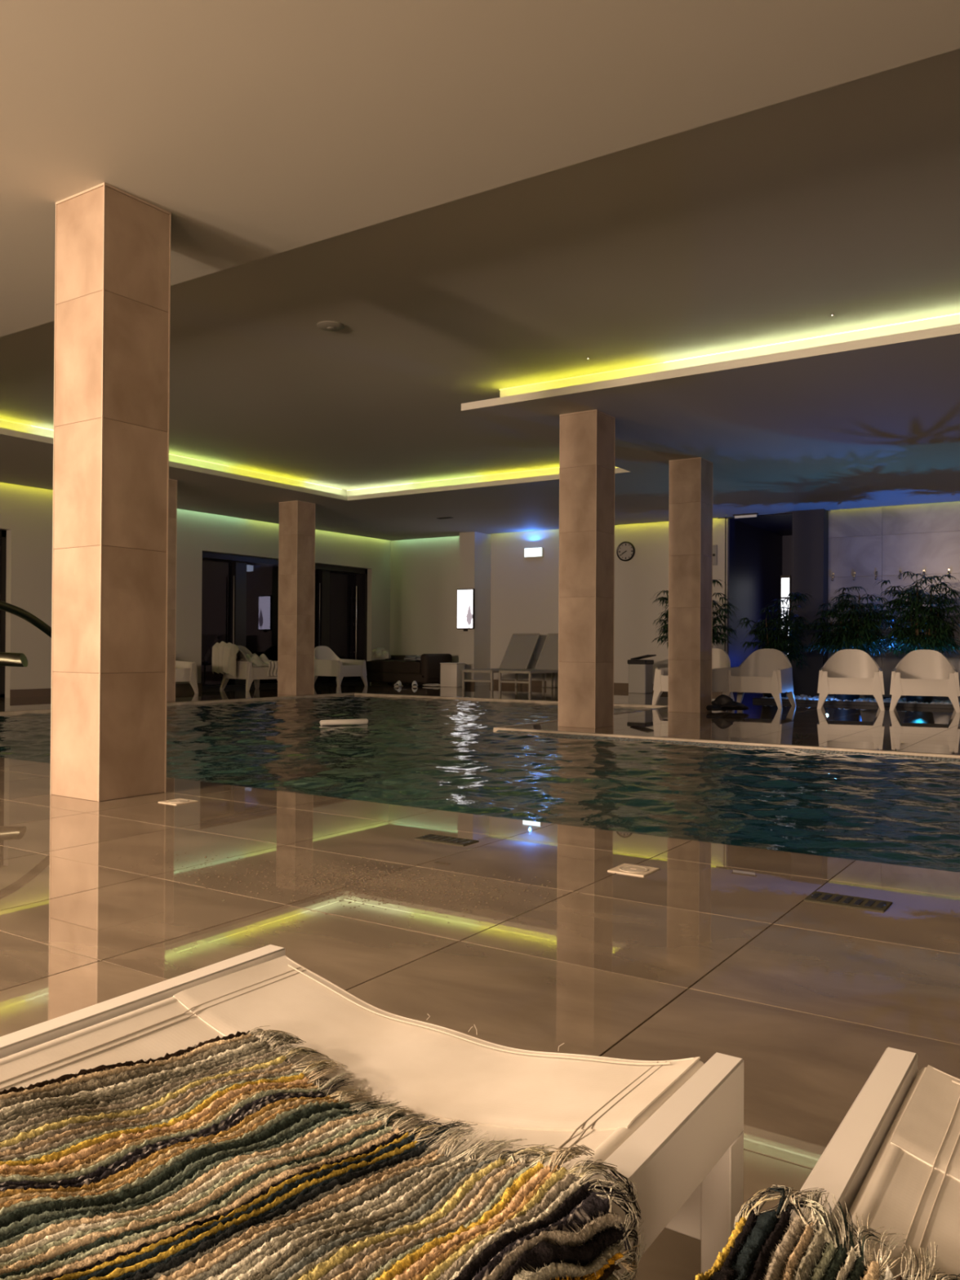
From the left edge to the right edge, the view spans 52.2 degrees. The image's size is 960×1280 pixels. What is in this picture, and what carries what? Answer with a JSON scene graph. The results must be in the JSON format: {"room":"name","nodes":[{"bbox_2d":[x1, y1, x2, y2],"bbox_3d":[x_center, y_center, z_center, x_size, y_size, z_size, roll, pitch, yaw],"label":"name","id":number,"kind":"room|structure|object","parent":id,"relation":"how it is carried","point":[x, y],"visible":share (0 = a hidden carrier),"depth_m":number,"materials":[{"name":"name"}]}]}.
{"room":"spa","nodes":[
{"label":"spa","id":0,"kind":"room"},
{"bbox_2d":[0,482,390,697],"bbox_3d":[-8.086,-0.783,11.286,0.450,3.095,22.270,0,0,34],"label":"wall","id":1,"kind":"structure","parent":0,"point":[26,513],"depth_m":15.85,"materials":[{"name":"grey paint"}]},
{"bbox_2d":[0,529,6,697],"bbox_3d":[-7.516,-0.376,12.193,0.260,2.300,3.220,0,0,34],"label":"door","id":2,"kind":"structure","parent":1,"relation":"in","point":[2,532],"depth_m":13.43,"materials":[{"name":"black"}]},
{"bbox_2d":[9,683,201,697],"bbox_3d":[-4.139,0.773,16.822,0.020,0.110,8.250,0,0,34],"label":"baseboard","id":3,"kind":"structure","parent":1,"relation":"attached to","point":[185,686],"depth_m":13.72,"materials":[{"name":"brown tile"}]},
{"bbox_2d":[200,551,367,688],"bbox_3d":[-3.598,-0.310,18.107,0.260,2.300,4.350,0,0,34],"label":"door","id":4,"kind":"structure","parent":1,"relation":"in","point":[240,593],"depth_m":17.78,"materials":[{"name":"black glass"}]},
{"bbox_2d":[0,682,959,1279],"bbox_3d":[0.068,0.964,7.664,17.350,0.350,25.270,0,0,34],"label":"floor","id":5,"kind":"structure","parent":0,"point":[719,948],"depth_m":2.62,"materials":[{"name":"brown tile"}]},
{"bbox_2d":[0,652,27,666],"bbox_3d":[-3.905,0.420,7.002,1.295,0.684,0.216,0,0,2],"label":"spout","id":6,"kind":"object","parent":5,"relation":"on","point":[6,659],"visible":1,"depth_m":7.01,"materials":[{"name":"grey metal"}]},
{"bbox_2d":[0,600,51,637],"bbox_3d":[-3.339,0.376,6.730,0.120,1.375,1.959,0,0,34],"label":"pool handrail","id":7,"kind":"object","parent":5,"relation":"on","point":[5,606],"visible":0.25,"depth_m":6.91,"materials":[{"name":"grey metal"}]},
{"bbox_2d":[49,182,171,801],"bbox_3d":[-1.825,-0.694,4.850,0.386,2.904,0.386,0,0,34],"label":"column","id":8,"kind":"structure","parent":5,"relation":"on","point":[113,267],"depth_m":4.71,"materials":[{"name":"brown stone"}]},
{"bbox_2d":[167,478,177,701],"bbox_3d":[-4.258,-0.653,12.820,0.386,2.904,0.386,0,0,34],"label":"column","id":9,"kind":"structure","parent":5,"relation":"on","point":[172,513],"depth_m":12.82,"materials":[{"name":"beige tile"}]},
{"bbox_2d":[158,798,198,804],"bbox_3d":[-1.413,0.757,4.586,0.130,0.008,0.130,0,0,34],"label":"inlet cover","id":10,"kind":"object","parent":5,"relation":"on","point":[178,801],"visible":1,"depth_m":4.57,"materials":[{"name":"beige"}]},
{"bbox_2d":[175,660,198,693],"bbox_3d":[-4.836,0.442,14.861,0.826,0.735,0.770,0,-1,40],"label":"armchair","id":11,"kind":"object","parent":5,"relation":"on","point":[185,671],"visible":0.24,"depth_m":14.84,"materials":[{"name":"grey plastic"}]},
{"bbox_2d":[219,645,277,691],"bbox_3d":[-3.797,0.458,16.248,0.826,0.735,0.770,0,-1,40],"label":"armchair","id":12,"kind":"object","parent":5,"relation":"on","point":[244,670],"visible":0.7,"depth_m":15.88,"materials":[{"name":"grey"}]},
{"bbox_2d":[211,641,277,677],"bbox_3d":[-3.847,0.314,16.161,0.895,0.584,0.880,0,-1,40],"label":"robe","id":13,"kind":"object","parent":12,"relation":"on","point":[224,655],"visible":0.91,"depth_m":15.99,"materials":[{"name":"beige fabric"}]},
{"bbox_2d":[277,500,315,694],"bbox_3d":[-2.784,-0.630,14.865,0.386,2.904,0.386,0,0,34],"label":"column","id":14,"kind":"structure","parent":5,"relation":"on","point":[296,541],"depth_m":14.73,"materials":[{"name":"beige tile"}]},
{"bbox_2d":[0,693,667,715],"bbox_3d":[-2.005,0.893,10.483,5.360,0.206,8.120,0,0,34],"label":"trim","id":15,"kind":"structure","parent":5,"relation":"in","point":[338,695],"depth_m":13.52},
{"bbox_2d":[314,645,367,687],"bbox_3d":[-2.621,0.478,17.986,0.826,0.735,0.770,0,0,36],"label":"armchair","id":16,"kind":"object","parent":5,"relation":"on","point":[326,663],"visible":0.95,"depth_m":17.80,"materials":[{"name":"grey plastic"}]},
{"bbox_2d":[119,844,579,923],"bbox_3d":[-0.556,0.752,3.108,1.728,0.001,0.714,0,0,19],"label":"water droplets","id":17,"kind":"object","parent":5,"relation":"on","point":[317,871],"visible":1,"depth_m":3.04,"materials":[{"name":"brown"}]},
{"bbox_2d":[0,944,743,1276],"bbox_3d":[-0.556,0.572,0.342,0.663,0.325,1.967,0,0,34],"label":"sun lounger","id":18,"kind":"object","parent":5,"relation":"on","point":[673,1128],"visible":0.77,"depth_m":1.00,"materials":[{"name":"white plastic"}]},
{"bbox_2d":[0,1025,645,1279],"bbox_3d":[-0.210,0.437,0.722,0.512,0.106,0.606,1,-1,-42],"label":"striped rug","id":19,"kind":"object","parent":18,"relation":"on","point":[217,1158],"visible":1,"depth_m":0.77,"materials":[{"name":"multicoloured fabric"}]},
{"bbox_2d":[394,680,403,686],"bbox_3d":[-1.490,0.800,18.030,0.104,0.106,0.250,0,0,19],"label":"slipper","id":20,"kind":"object","parent":5,"relation":"on","point":[398,682],"visible":1,"depth_m":17.97,"materials":[{"name":"beige"}]},
{"bbox_2d":[361,653,452,685],"bbox_3d":[-1.409,0.559,18.933,1.600,0.600,0.860,0,0,34],"label":"lounge seat","id":21,"kind":"object","parent":5,"relation":"on","point":[426,670],"visible":0.75,"depth_m":18.48,"materials":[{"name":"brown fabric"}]},
{"bbox_2d":[370,647,391,658],"bbox_3d":[-1.932,0.253,19.089,0.435,0.219,0.399,0,0,34],"label":"folded towel","id":22,"kind":"object","parent":21,"relation":"on","point":[377,653],"visible":1,"depth_m":18.95,"materials":[{"name":"beige fabric"}]},
{"bbox_2d":[365,659,420,673],"bbox_3d":[-1.475,0.499,18.941,1.360,0.241,0.760,0,0,34],"label":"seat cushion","id":23,"kind":"object","parent":21,"relation":"on","point":[376,666],"depth_m":18.62,"materials":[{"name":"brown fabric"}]},
{"bbox_2d":[404,654,420,660],"bbox_3d":[-1.254,0.331,18.462,0.433,0.105,0.309,0,0,34],"label":"striped cloth","id":24,"kind":"object","parent":21,"relation":"on","point":[415,657],"visible":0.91,"depth_m":18.38,"materials":[{"name":"fabric"}]},
{"bbox_2d":[422,683,439,686],"bbox_3d":[-0.858,0.826,18.096,0.402,0.043,0.260,0,0,34],"label":"towel","id":25,"kind":"object","parent":5,"relation":"on","point":[428,684],"visible":0.94,"depth_m":18.02,"materials":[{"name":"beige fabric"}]},
{"bbox_2d":[413,834,479,845],"bbox_3d":[-0.128,0.759,3.720,0.230,0.007,0.105,0,0,34],"label":"floor drain","id":26,"kind":"object","parent":5,"relation":"on","point":[431,837],"visible":1,"depth_m":3.71,"materials":[{"name":"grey metal"}]},
{"bbox_2d":[440,662,465,687],"bbox_3d":[-0.502,0.638,17.983,0.350,0.440,0.350,0,0,26],"label":"stool","id":27,"kind":"object","parent":5,"relation":"on","point":[451,673],"visible":0.93,"depth_m":17.84,"materials":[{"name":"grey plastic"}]},
{"bbox_2d":[458,531,491,685],"bbox_3d":[-0.096,-0.586,18.766,0.350,2.904,0.570,0,0,34],"label":"column","id":28,"kind":"object","parent":5,"relation":"on","point":[475,548],"visible":0.86,"depth_m":18.58,"materials":[{"name":"grey paint"}]},
{"bbox_2d":[457,588,475,631],"bbox_3d":[-0.269,-0.567,18.506,0.380,0.800,0.053,0,0,34],"label":"wall screen","id":29,"kind":"object","parent":28,"relation":"attached to","point":[465,597],"visible":1,"depth_m":18.47,"materials":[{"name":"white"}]},
{"bbox_2d":[465,681,474,685],"bbox_3d":[-0.268,0.809,18.510,0.390,0.110,0.020,0,0,34],"label":"pier","id":30,"kind":"object","parent":28,"relation":"attached to","point":[467,683],"visible":0.43,"depth_m":18.45,"materials":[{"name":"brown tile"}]},
{"bbox_2d":[462,633,544,690],"bbox_3d":[0.441,0.365,17.325,0.616,0.989,1.780,0,0,34],"label":"sun lounger","id":31,"kind":"object","parent":5,"relation":"on","point":[518,653],"visible":0.9,"depth_m":17.69,"materials":[{"name":"grey plastic"}]},
{"bbox_2d":[498,633,558,692],"bbox_3d":[1.058,0.366,16.917,0.616,0.989,1.780,0,0,34],"label":"sun lounger","id":32,"kind":"object","parent":5,"relation":"on","point":[548,660],"visible":0.77,"depth_m":17.25,"materials":[{"name":"grey plastic"}]},
{"bbox_2d":[546,672,558,687],"bbox_3d":[1.350,0.680,17.973,0.200,0.380,0.260,0,0,34],"label":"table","id":33,"kind":"object","parent":5,"relation":"on","point":[555,675],"visible":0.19,"depth_m":17.89,"materials":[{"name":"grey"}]},
{"bbox_2d":[557,408,615,728],"bbox_3d":[1.000,-0.646,9.168,0.386,2.904,0.386,0,0,34],"label":"column","id":34,"kind":"structure","parent":5,"relation":"on","point":[587,438],"depth_m":9.02,"materials":[{"name":"beige tile"}]},
{"bbox_2d":[607,863,659,876],"bbox_3d":[0.508,0.759,3.236,0.130,0.008,0.130,0,0,34],"label":"inlet cover","id":35,"kind":"object","parent":5,"relation":"on","point":[625,868],"visible":1,"depth_m":3.22,"materials":[{"name":"beige"}]},
{"bbox_2d":[627,654,656,693],"bbox_3d":[2.633,0.550,15.944,0.370,0.627,0.330,0,0,34],"label":"waste bin","id":36,"kind":"object","parent":5,"relation":"on","point":[640,671],"visible":1,"depth_m":15.83,"materials":[{"name":"grey"}]},
{"bbox_2d":[667,457,713,713],"bbox_3d":[2.444,-0.622,11.366,0.386,2.904,0.386,0,0,34],"label":"column","id":37,"kind":"structure","parent":5,"relation":"on","point":[691,479],"depth_m":11.22,"materials":[{"name":"brown stone"}]},
{"bbox_2d":[652,648,734,705],"bbox_3d":[2.759,0.473,12.523,0.826,0.735,0.770,1,-1,-42],"label":"armchair","id":38,"kind":"object","parent":5,"relation":"on","point":[721,662],"visible":0.38,"depth_m":12.46,"materials":[{"name":"grey plastic"}]},
{"bbox_2d":[650,579,737,649],"bbox_3d":[3.068,-0.039,13.905,1.310,1.782,1.266,0,0,34],"label":"potted palm","id":39,"kind":"object","parent":5,"relation":"on","point":[665,627],"visible":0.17,"depth_m":13.80,"materials":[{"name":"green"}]},
{"bbox_2d":[493,706,959,758],"bbox_3d":[5.135,0.920,8.026,9.300,0.206,4.130,0,0,34],"label":"trim","id":40,"kind":"structure","parent":5,"relation":"attached to","point":[505,727],"depth_m":7.73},
{"bbox_2d":[494,729,959,761],"bbox_3d":[2.605,0.833,7.139,5.938,0.040,0.133,0,0,34],"label":"gutter","id":41,"kind":"object","parent":5,"relation":"attached to","point":[553,735],"visible":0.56,"depth_m":7.66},
{"bbox_2d":[706,694,748,711],"bbox_3d":[2.821,0.723,11.410,0.595,0.179,0.452,0,0,-4],"label":"bag","id":42,"kind":"object","parent":5,"relation":"on","point":[722,702],"visible":0.83,"depth_m":11.31,"materials":[{"name":"black fabric"}]},
{"bbox_2d":[722,648,795,708],"bbox_3d":[3.590,0.478,12.573,0.770,0.735,0.826,0,0,32],"label":"armchair","id":43,"kind":"object","parent":5,"relation":"on","point":[765,670],"visible":0.97,"depth_m":12.55,"materials":[{"name":"grey plastic"}]},
{"bbox_2d":[733,591,815,697],"bbox_3d":[4.277,0.088,14.057,1.204,1.545,1.048,1,-1,-44],"label":"potted palm","id":44,"kind":"object","parent":5,"relation":"on","point":[784,643],"visible":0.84,"depth_m":13.91,"materials":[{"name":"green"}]},
{"bbox_2d":[762,692,786,697],"bbox_3d":[4.240,0.681,14.098,0.430,0.360,0.430,0,0,34],"label":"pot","id":45,"kind":"object","parent":44,"relation":"on","point":[767,695],"depth_m":13.98,"materials":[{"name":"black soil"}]},
{"bbox_2d":[791,508,828,696],"bbox_3d":[5.251,-0.575,15.493,0.480,2.904,0.520,0,0,34],"label":"pier","id":46,"kind":"object","parent":5,"relation":"on","point":[810,528],"visible":0.71,"depth_m":15.27,"materials":[{"name":"grey paint"}]},
{"bbox_2d":[803,891,892,911],"bbox_3d":[1.071,0.760,2.851,0.222,0.007,0.120,0,0,34],"label":"floor drain","id":47,"kind":"object","parent":5,"relation":"on","point":[878,905],"visible":1,"depth_m":2.84,"materials":[{"name":"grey metal"}]},
{"bbox_2d":[802,586,897,701],"bbox_3d":[5.165,0.062,13.655,1.285,1.602,1.266,0,0,-4],"label":"potted palm","id":48,"kind":"object","parent":5,"relation":"on","point":[852,635],"visible":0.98,"depth_m":13.44,"materials":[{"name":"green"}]},
{"bbox_2d":[834,693,859,701],"bbox_3d":[5.112,0.683,13.640,0.430,0.360,0.430,0,0,34],"label":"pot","id":49,"kind":"object","parent":48,"relation":"on","point":[842,697],"depth_m":13.50,"materials":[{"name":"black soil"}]},
{"bbox_2d":[817,648,884,711],"bbox_3d":[4.644,0.483,12.270,0.770,0.735,0.826,0,0,21],"label":"armchair","id":50,"kind":"object","parent":5,"relation":"on","point":[847,671],"visible":1,"depth_m":12.04,"materials":[{"name":"grey plastic"}]},
{"bbox_2d":[752,694,959,708],"bbox_3d":[6.148,0.829,12.768,4.850,0.075,1.254,0,0,34],"label":"pebble bed","id":51,"kind":"object","parent":5,"relation":"on","point":[802,699],"visible":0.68,"depth_m":12.96,"materials":[{"name":"grey paint"}]},
{"bbox_2d":[790,1047,959,1279],"bbox_3d":[0.124,0.573,-0.040,0.668,0.325,2.080,0,0,34],"label":"sun lounger","id":52,"kind":"object","parent":5,"relation":"on","point":[893,1158],"visible":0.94,"depth_m":0.80,"materials":[{"name":"white plastic"}]},
{"bbox_2d":[695,1184,959,1279],"bbox_3d":[0.237,0.429,0.517,0.316,0.084,0.360,0,0,34],"label":"striped rug","id":53,"kind":"object","parent":52,"relation":"on","point":[766,1246],"visible":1,"depth_m":0.66,"materials":[{"name":"multicoloured fabric"}]},
{"bbox_2d":[873,571,959,703],"bbox_3d":[5.927,-0.016,13.191,1.410,1.761,1.221,1,0,-30],"label":"potted palm","id":54,"kind":"object","parent":5,"relation":"on","point":[911,637],"visible":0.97,"depth_m":12.97,"materials":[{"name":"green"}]},
{"bbox_2d":[905,695,933,703],"bbox_3d":[5.907,0.684,13.173,0.430,0.360,0.430,0,0,34],"label":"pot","id":55,"kind":"object","parent":54,"relation":"on","point":[908,698],"depth_m":13.04,"materials":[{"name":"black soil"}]},
{"bbox_2d":[889,649,959,712],"bbox_3d":[5.439,0.486,11.983,0.770,0.735,0.826,0,0,25],"label":"armchair","id":56,"kind":"object","parent":5,"relation":"on","point":[923,673],"visible":1,"depth_m":11.78,"materials":[{"name":"grey plastic"}]},
{"bbox_3d":[1.853,1.577,7.871,14.600,1.450,8.200,0,0,34],"label":"trim","id":57,"kind":"structure","parent":5,"relation":"in","visible":0},
{"bbox_2d":[0,694,959,872],"bbox_3d":[0.928,0.826,8.513,12.246,0.048,8.034,0,0,34],"label":"pool water","id":58,"kind":"object","parent":57,"relation":"in","point":[442,754],"visible":0.74,"depth_m":5.92,"materials":[{"name":"teal liquid"}]},
{"bbox_2d":[319,718,368,725],"bbox_3d":[-1.308,0.791,9.435,0.488,0.056,0.055,1,0,-28],"label":"float","id":59,"kind":"object","parent":58,"relation":"on","point":[361,721],"visible":1,"depth_m":9.41,"materials":[{"name":"white plastic"}]},
{"bbox_2d":[0,0,959,540],"bbox_3d":[-0.788,-2.225,6.275,17.250,0.191,21.950,0,0,34],"label":"ceiling","id":60,"kind":"structure","parent":0,"point":[263,128],"depth_m":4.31,"materials":[{"name":"grey paint"}]},
{"bbox_2d":[0,418,342,489],"bbox_3d":[-4.066,-2.296,11.716,0.006,0.006,7.200,0,0,34],"label":"led strip","id":61,"kind":"object","parent":60,"relation":"attached to","point":[0,419],"visible":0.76,"depth_m":12.73,"materials":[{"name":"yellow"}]},
{"bbox_2d":[316,320,344,331],"bbox_3d":[-1.099,-2.301,7.208,0.200,0.030,0.200,0,0,34],"label":"smoke detector","id":62,"kind":"object","parent":60,"relation":"attached to","point":[330,326],"visible":1,"depth_m":7.17,"materials":[{"name":"grey plastic"}]},
{"bbox_2d":[437,516,453,519],"bbox_3d":[-0.590,-2.051,16.488,0.280,0.012,0.100,0,0,34],"label":"ceiling vent","id":63,"kind":"object","parent":60,"relation":"in","point":[447,517],"visible":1,"depth_m":16.45,"materials":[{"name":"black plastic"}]},
{"bbox_2d":[346,466,559,490],"bbox_3d":[-0.112,-2.259,13.551,4.560,0.006,0.006,0,0,34],"label":"led strip","id":64,"kind":"object","parent":60,"relation":"attached to","point":[555,467],"visible":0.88,"depth_m":13.69,"materials":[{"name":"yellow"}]},
{"bbox_2d":[499,312,959,390],"bbox_3d":[4.014,-2.283,6.416,9.200,0.006,0.006,0,0,34],"label":"led strip","id":65,"kind":"object","parent":60,"relation":"attached to","point":[959,313],"visible":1,"depth_m":7.70,"materials":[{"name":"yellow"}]},
{"bbox_2d":[733,512,758,518],"bbox_3d":[4.280,-2.002,15.780,0.400,0.060,0.060,0,0,34],"label":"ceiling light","id":66,"kind":"object","parent":60,"relation":"attached to","point":[744,515],"visible":1,"depth_m":15.77,"materials":[{"name":"grey paint"}]},
{"bbox_2d":[390,517,727,684],"bbox_3d":[1.957,-0.663,19.547,7.170,3.095,3.000,0,0,34],"label":"wall","id":67,"kind":"structure","parent":0,"point":[424,573],"depth_m":18.49,"materials":[{"name":"grey paint"}]},
{"bbox_2d":[524,546,543,558],"bbox_3d":[1.007,-1.635,18.355,0.400,0.190,0.056,0,0,34],"label":"exit light","id":68,"kind":"object","parent":67,"relation":"attached to","point":[529,553],"visible":1,"depth_m":18.32,"materials":[{"name":"grey plastic"}]},
{"bbox_2d":[489,679,722,692],"bbox_3d":[1.126,0.816,18.270,7.100,0.110,0.020,0,0,34],"label":"baseboard","id":69,"kind":"structure","parent":67,"relation":"attached to","point":[534,683],"depth_m":18.32,"materials":[{"name":"brown tile"}]},
{"bbox_2d":[616,541,635,561],"bbox_3d":[2.577,-1.567,17.321,0.350,0.350,0.045,0,0,34],"label":"wall clock","id":70,"kind":"object","parent":67,"relation":"attached to","point":[625,551],"visible":1,"depth_m":17.32,"materials":[{"name":"black plastic"}]},
{"bbox_2d":[712,544,717,564],"bbox_3d":[3.926,-1.425,16.425,0.100,0.340,0.045,0,0,34],"label":"controller","id":71,"kind":"object","parent":67,"relation":"attached to","point":[714,546],"visible":0.77,"depth_m":16.41,"materials":[{"name":"grey plastic"}]},
{"bbox_2d":[726,518,791,667],"bbox_3d":[5.602,-0.561,17.192,1.850,2.904,3.100,0,0,34],"label":"wall","id":72,"kind":"structure","parent":0,"point":[757,557],"depth_m":17.27,"materials":[{"name":"blue"}]},
{"bbox_2d":[780,574,791,662],"bbox_3d":[5.466,-0.383,17.521,0.180,1.550,0.058,0,0,34],"label":"glass panel","id":73,"kind":"object","parent":72,"relation":"attached to","point":[785,580],"visible":0.46,"depth_m":17.50,"materials":[{"name":"glass"}]},
{"bbox_2d":[718,510,828,535],"bbox_3d":[5.612,-2.063,17.202,1.850,0.100,3.100,0,0,34],"label":"ceiling","id":74,"kind":"structure","parent":0,"point":[780,524],"depth_m":16.79,"materials":[{"name":"paint"}]},
{"bbox_2d":[827,501,959,700],"bbox_3d":[9.048,-0.664,13.150,8.440,3.095,0.235,0,0,34],"label":"wall","id":75,"kind":"structure","parent":0,"point":[886,540],"depth_m":14.87,"materials":[{"name":"beige tile"}]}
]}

